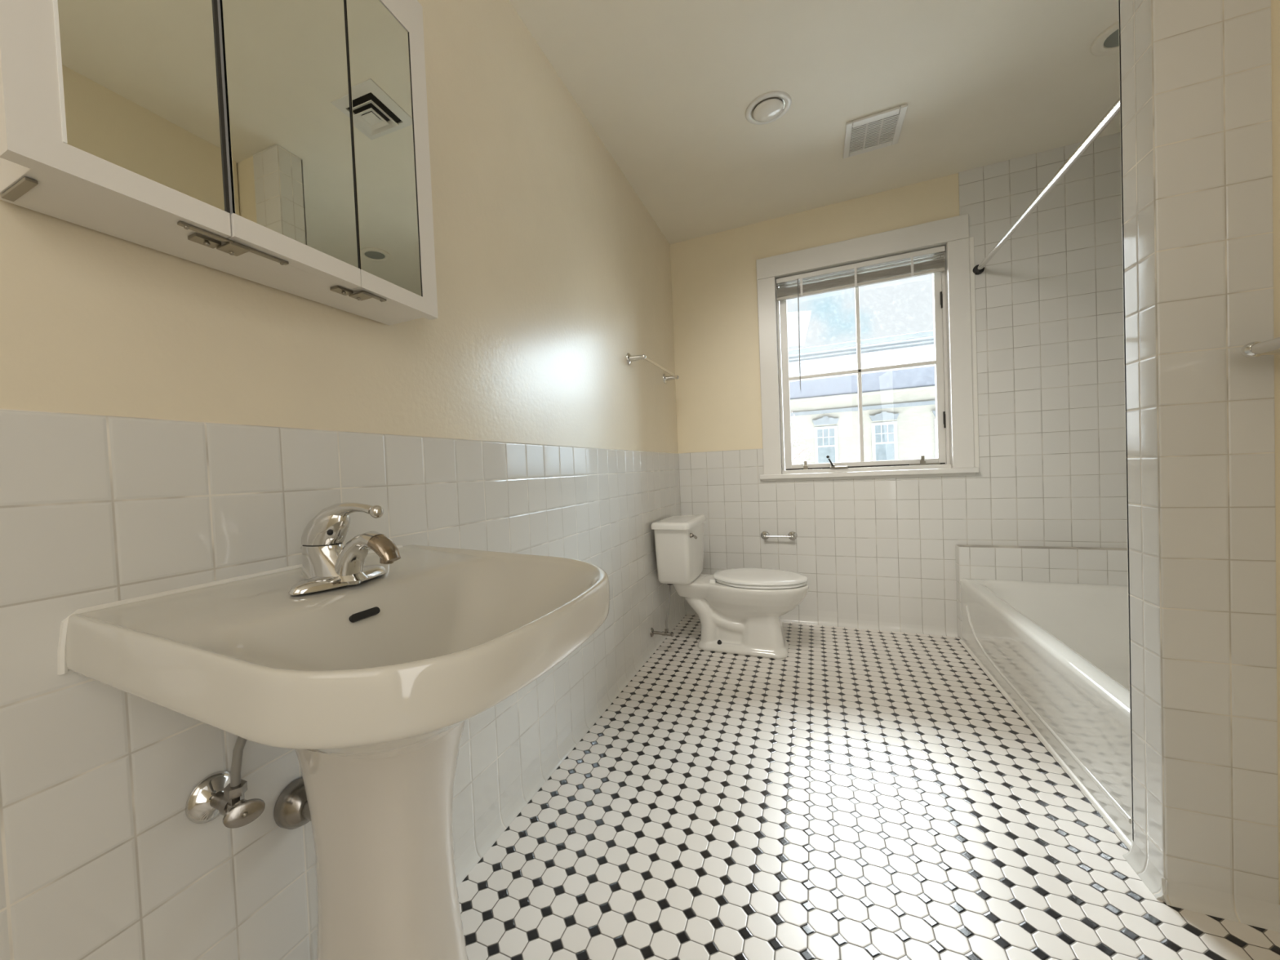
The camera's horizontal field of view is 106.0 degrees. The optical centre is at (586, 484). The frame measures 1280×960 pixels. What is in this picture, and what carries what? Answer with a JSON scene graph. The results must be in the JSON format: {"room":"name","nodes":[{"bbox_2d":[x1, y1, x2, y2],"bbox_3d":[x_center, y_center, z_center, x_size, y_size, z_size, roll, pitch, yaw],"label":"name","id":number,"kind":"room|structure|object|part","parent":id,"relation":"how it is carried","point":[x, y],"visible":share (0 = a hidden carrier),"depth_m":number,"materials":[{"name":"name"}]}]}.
{"room":"bathroom","nodes":[
{"label":"bathroom","id":0,"kind":"room"},
{"bbox_2d":[0,0,684,959],"bbox_3d":[-0.304,-0.277,1.415,0.120,2.456,4.218,-2,2,25],"label":"wall","id":1,"kind":"structure","parent":0,"point":[168,422],"depth_m":0.81,"materials":[{"name":"beige paint"}]},
{"bbox_2d":[0,0,438,325],"bbox_3d":[-0.495,-0.636,0.740,0.135,0.636,0.586,-2,2,25],"label":"medicine cabinet","id":2,"kind":"object","parent":1,"relation":"attached to","point":[283,145],"visible":1,"depth_m":0.65,"materials":[{"name":"white laminate"}]},
{"bbox_3d":[-0.532,-0.634,0.540,0.022,0.627,0.194,-2,2,25],"label":"door","id":3,"kind":"part","parent":2,"relation":"part of","materials":[{"name":"silver metal"}]},
{"bbox_2d":[57,0,225,211],"bbox_3d":[-0.517,-0.608,0.555,0.005,0.512,0.150,-2,2,25],"label":"mirror","id":4,"kind":"object","parent":2,"relation":"attached to","point":[141,83],"depth_m":0.56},
{"bbox_3d":[-0.446,-0.642,0.718,0.022,0.627,0.199,-2,2,24],"label":"door","id":5,"kind":"part","parent":2,"relation":"part of","materials":[{"name":"silver metal"}]},
{"bbox_2d":[219,0,358,267],"bbox_3d":[-0.438,-0.615,0.717,0.005,0.512,0.194,-2,2,24],"label":"mirror","id":6,"kind":"object","parent":2,"relation":"attached to","point":[289,144],"depth_m":0.71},
{"bbox_2d":[345,0,422,296],"bbox_3d":[-0.367,-0.622,0.877,0.005,0.512,0.146,-2,2,23],"label":"mirror","id":7,"kind":"object","parent":2,"relation":"attached to","point":[382,120],"depth_m":0.87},
{"bbox_3d":[-0.367,-0.650,0.897,0.022,0.627,0.190,-2,2,23],"label":"door","id":8,"kind":"part","parent":2,"relation":"part of","materials":[{"name":"silver metal"}]},
{"bbox_2d":[185,736,265,828],"bbox_3d":[-0.504,0.393,0.688,0.102,0.194,0.081,-2,2,25],"label":"shutoff valve","id":9,"kind":"object","parent":1,"relation":"attached to","point":[220,793],"visible":0.95,"depth_m":0.68,"materials":[{"name":"silver metal"}]},
{"bbox_3d":[-0.478,0.454,0.669,0.048,0.030,0.032,-4,2,-42],"label":"oval knob","id":10,"kind":"part","parent":9,"relation":"part of","materials":[{"name":"silver metal"}]},
{"bbox_2d":[273,777,311,829],"bbox_3d":[-0.450,0.537,0.794,0.100,0.075,0.075,-2,2,25],"label":"flange","id":11,"kind":"object","parent":1,"relation":"attached to","point":[291,810],"visible":0.45,"depth_m":0.78,"materials":[{"name":"silver metal"}]},
{"bbox_2d":[454,606,686,887],"bbox_3d":[-0.211,0.927,1.369,0.017,0.045,4.118,-2,2,25],"label":"baseboard","id":12,"kind":"structure","parent":1,"relation":"attached to","point":[471,856],"depth_m":1.53,"materials":[{"name":"white tile"}]},
{"bbox_2d":[626,352,679,383],"bbox_3d":[0.386,-0.638,2.661,0.091,0.063,0.700,-2,2,25],"label":"towel bar","id":13,"kind":"object","parent":1,"relation":"attached to","point":[629,358],"visible":1,"depth_m":2.47,"materials":[{"name":"silver metal"}]},
{"bbox_3d":[0.253,-0.624,2.370,0.083,0.031,0.031,-2,2,25],"label":"post","id":14,"kind":"part","parent":13,"relation":"part of","materials":[{"name":"silver metal"}]},
{"bbox_3d":[0.526,-0.653,2.949,0.083,0.031,0.031,-2,2,25],"label":"post","id":15,"kind":"part","parent":13,"relation":"part of","materials":[{"name":"silver metal"}]},
{"bbox_2d":[649,585,674,636],"bbox_3d":[0.416,0.681,2.585,0.122,0.271,0.129,-2,2,25],"label":"shutoff valve","id":16,"kind":"object","parent":1,"relation":"attached to","point":[652,632],"visible":1,"depth_m":2.55,"materials":[{"name":"silver metal"}]},
{"bbox_2d":[509,0,1120,244],"bbox_3d":[0.695,-1.596,0.839,2.555,0.120,4.338,-2,2,25],"label":"ceiling","id":17,"kind":"structure","parent":0,"point":[668,87],"depth_m":1.90,"materials":[{"name":"paint"}]},
{"bbox_2d":[745,91,791,124],"bbox_3d":[0.757,-1.551,2.002,0.180,0.032,0.180,-2,2,25],"label":"recessed light","id":18,"kind":"object","parent":17,"relation":"in","point":[767,108],"visible":1,"depth_m":1.98,"materials":[{"name":"white paint"}]},
{"bbox_3d":[0.757,-1.550,2.002,0.120,0.029,0.120,-2,2,25],"label":"bulb","id":19,"kind":"part","parent":18,"relation":"part of","materials":[{"name":"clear glass"}]},
{"bbox_2d":[843,103,907,158],"bbox_3d":[1.297,-1.589,2.175,0.227,0.012,0.263,-2,2,25],"label":"ceiling vent","id":20,"kind":"object","parent":17,"relation":"in","point":[882,129],"visible":1,"depth_m":2.16,"materials":[{"name":"white paint"}]},
{"bbox_2d":[1090,21,1119,55],"bbox_3d":[1.928,-1.606,1.706,0.190,0.010,0.190,-2,2,25],"label":"recessed light","id":21,"kind":"object","parent":17,"relation":"in","point":[1107,42],"visible":0.33,"depth_m":1.74,"materials":[{"name":"paint"}]},
{"bbox_2d":[457,613,1279,959],"bbox_3d":[0.808,0.977,0.901,2.555,0.120,4.338,-2,2,25],"label":"floor","id":22,"kind":"structure","parent":0,"point":[853,793],"depth_m":1.25,"materials":[{"name":"white tile"}]},
{"bbox_2d":[57,544,609,959],"bbox_3d":[-0.248,0.549,0.714,0.540,0.836,0.563,-2,2,25],"label":"pedestal sink","id":23,"kind":"object","parent":22,"relation":"on","point":[374,684],"visible":1,"depth_m":0.64,"materials":[{"name":"ceramic"}]},
{"bbox_2d":[66,544,609,759],"bbox_3d":[-0.259,0.231,0.708,0.535,0.187,0.557,-2,2,25],"label":"basin","id":24,"kind":"object","parent":23,"relation":"in","point":[386,665],"depth_m":0.56,"materials":[{"name":"white ceramic"}]},
{"bbox_2d":[288,502,400,595],"bbox_3d":[-0.368,0.090,0.737,0.161,0.125,0.149,-3,1,-17],"label":"faucet","id":25,"kind":"object","parent":23,"relation":"on","point":[326,563],"visible":1,"depth_m":0.72,"materials":[{"name":"silver metal"}]},
{"bbox_3d":[-0.380,0.145,0.745,0.062,0.014,0.164,-2,2,25],"label":"plate","id":26,"kind":"part","parent":25,"relation":"part of","materials":[{"name":"silver metal"}]},
{"bbox_3d":[-0.376,0.060,0.740,0.169,0.064,0.051,-2,2,25],"label":"lever handle","id":27,"kind":"part","parent":25,"relation":"part of","materials":[{"name":"silver metal"}]},
{"bbox_3d":[-0.347,0.112,0.728,0.094,0.081,0.041,-2,2,25],"label":"spout","id":28,"kind":"part","parent":25,"relation":"part of","materials":[{"name":"silver metal"}]},
{"bbox_2d":[650,514,808,658],"bbox_3d":[0.789,0.530,2.601,0.755,0.691,0.466,-2,2,25],"label":"toilet","id":29,"kind":"object","parent":22,"relation":"on","point":[739,611],"visible":1,"depth_m":2.51,"materials":[{"name":"white ceramic"}]},
{"bbox_3d":[0.531,0.212,2.709,0.214,0.038,0.466,-2,2,25],"label":"tank lid","id":30,"kind":"part","parent":29,"relation":"part of","materials":[{"name":"white ceramic"}]},
{"bbox_3d":[0.539,0.378,2.712,0.193,0.299,0.434,-2,2,25],"label":"tank","id":31,"kind":"part","parent":29,"relation":"part of","materials":[{"name":"white ceramic"}]},
{"bbox_3d":[0.562,0.275,2.536,0.024,0.039,0.066,-1,2,42],"label":"flush lever","id":32,"kind":"part","parent":29,"relation":"part of","materials":[{"name":"silver metal"}]},
{"bbox_3d":[0.825,0.696,2.580,0.682,0.358,0.365,-2,2,25],"label":"bowl","id":33,"kind":"part","parent":29,"relation":"part of","materials":[{"name":"white ceramic"}]},
{"bbox_3d":[0.909,0.484,2.531,0.468,0.020,0.374,-2,2,25],"label":"lid","id":34,"kind":"part","parent":29,"relation":"part of","materials":[{"name":"white plastic"}]},
{"bbox_3d":[0.913,0.504,2.530,0.453,0.016,0.364,-2,2,25],"label":"seat","id":35,"kind":"part","parent":29,"relation":"part of","materials":[{"name":"white plastic"}]},
{"bbox_2d":[955,544,1128,639],"bbox_3d":[2.324,0.565,2.391,0.768,0.498,0.078,-2,2,25],"label":"ledge","id":36,"kind":"object","parent":22,"relation":"on","point":[1076,565],"visible":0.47,"depth_m":2.38,"materials":[{"name":"white tile"}]},
{"bbox_2d":[959,578,1132,849],"bbox_3d":[1.977,0.680,1.665,0.777,0.334,1.540,-2,2,25],"label":"bathtub","id":37,"kind":"object","parent":22,"relation":"on","point":[1058,653],"visible":0.52,"depth_m":1.75,"materials":[{"name":"ceramic"}]},
{"bbox_2d":[670,132,1127,629],"bbox_3d":[1.695,-0.397,2.755,2.360,2.456,0.120,-2,2,25],"label":"wall","id":38,"kind":"structure","parent":0,"point":[1049,303],"depth_m":2.56,"materials":[{"name":"white tile"}]},
{"bbox_2d":[760,531,797,540],"bbox_3d":[1.173,0.319,2.936,0.210,0.052,0.059,-2,2,25],"label":"toilet paper holder","id":39,"kind":"object","parent":38,"relation":"attached to","point":[793,535],"visible":1,"depth_m":2.92,"materials":[{"name":"silver metal"}]},
{"bbox_2d":[684,605,958,637],"bbox_3d":[1.329,0.823,2.907,1.487,0.045,0.017,-2,2,25],"label":"baseboard","id":40,"kind":"structure","parent":38,"relation":"attached to","point":[846,623],"depth_m":2.77,"materials":[{"name":"white tile"}]},
{"bbox_2d":[755,213,979,481],"bbox_3d":[1.563,-0.712,2.783,1.091,1.360,0.153,-2,2,25],"label":"window","id":41,"kind":"structure","parent":38,"relation":"in","point":[955,362],"depth_m":2.66,"materials":[{"name":"white paint"}]},
{"bbox_3d":[1.427,-0.134,2.815,0.051,0.068,0.017,-3,2,-26],"label":"crank handle","id":42,"kind":"part","parent":41,"relation":"part of","materials":[{"name":"black metal"}]},
{"bbox_2d":[776,245,945,390],"bbox_3d":[1.548,-0.915,2.751,0.838,0.685,0.038,-2,2,25],"label":"window blind","id":43,"kind":"object","parent":41,"relation":"attached to","point":[913,269],"visible":1,"depth_m":2.73,"materials":[{"name":"white paint"}]},
{"bbox_3d":[1.539,-1.138,2.751,0.836,0.016,0.024,-2,2,25],"label":"rail","id":44,"kind":"part","parent":43,"relation":"part of","materials":[{"name":"plastic"}]},
{"bbox_3d":[1.587,-0.677,2.814,0.819,1.154,0.034,-2,2,25],"label":"sash","id":45,"kind":"part","parent":41,"relation":"part of","materials":[{"name":"white paint"}]},
{"bbox_3d":[1.588,-0.065,2.801,1.082,0.064,0.153,-2,2,25],"label":"sill","id":46,"kind":"part","parent":41,"relation":"part of","materials":[{"name":"white paint"}]},
{"bbox_3d":[1.880,-0.111,2.670,0.140,0.008,0.008,-2,2,25],"label":"stay arm","id":47,"kind":"part","parent":41,"relation":"part of","materials":[{"name":"silver metal"}]},
{"bbox_2d":[973,97,1119,275],"bbox_3d":[1.689,-1.079,1.764,0.048,0.048,1.619,-2,2,25],"label":"shower curtain rod","id":48,"kind":"object","parent":38,"relation":"attached to","point":[1114,109],"visible":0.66,"depth_m":1.68,"materials":[{"name":"silver metal"}]},
{"bbox_2d":[1118,0,1279,905],"bbox_3d":[1.618,-0.348,0.868,0.885,2.456,0.120,-2,2,25],"label":"wall","id":49,"kind":"structure","parent":0,"point":[1199,80],"depth_m":0.98,"materials":[{"name":"white tile"}]},
{"bbox_2d":[1122,840,1279,932],"bbox_3d":[1.384,0.866,1.024,0.292,0.045,0.136,-2,2,25],"label":"baseboard","id":50,"kind":"structure","parent":49,"relation":"attached to","point":[1245,910],"depth_m":1.00,"materials":[{"name":"white tile"}]},
{"bbox_3d":[0.979,-0.293,-0.210,0.100,2.456,2.380,-2,2,25],"label":"wall","id":51,"kind":"structure","parent":0,"visible":0},
{"bbox_2d":[1240,337,1279,357],"bbox_3d":[1.215,-0.246,0.618,0.187,0.072,0.647,-2,2,25],"label":"towel bar","id":52,"kind":"object","parent":51,"relation":"attached to","point":[1271,347],"visible":1,"depth_m":0.90,"materials":[{"name":"silver metal"}]},
{"label":"outside","id":53,"kind":"structure","parent":0,"visible":0},
{"bbox_3d":[13.220,7.342,29.285,80.000,0.300,56.400,-2,2,25],"label":"ground","id":54,"kind":"structure","parent":53,"visible":0},
{"bbox_2d":[784,411,813,464],"bbox_3d":[6.251,2.544,15.977,2.835,10.546,2.836,-2,2,25],"label":"street tree","id":55,"kind":"object","parent":54,"relation":"on","point":[792,411],"visible":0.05,"depth_m":15.39,"materials":[{"name":"green plant"}]},
{"bbox_2d":[781,330,937,465],"bbox_3d":[13.153,0.375,26.700,17.900,13.748,10.560,-2,2,25],"label":"apartment building","id":56,"kind":"structure","parent":54,"relation":"on","point":[900,413],"depth_m":21.44,"materials":[{"name":"white paint"}]},
{"bbox_3d":[11.124,-1.688,22.285,0.711,1.731,0.010,-2,2,25],"label":"pane","id":57,"kind":"part","parent":56,"relation":"part of","materials":[{"name":"clear glass"}]},
{"bbox_3d":[12.901,-5.684,26.579,17.700,1.206,10.500,-2,2,25],"label":"cornice","id":58,"kind":"part","parent":56,"relation":"part of","materials":[{"name":"white paint"}]},
{"bbox_3d":[10.908,-3.997,22.262,16.900,0.103,0.180,-2,2,25],"label":"moulding","id":59,"kind":"part","parent":56,"relation":"part of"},
{"bbox_3d":[13.223,-1.756,21.291,0.711,1.731,0.010,-2,2,25],"label":"pane","id":60,"kind":"part","parent":56,"relation":"part of","materials":[{"name":"clear glass"}]}
]}

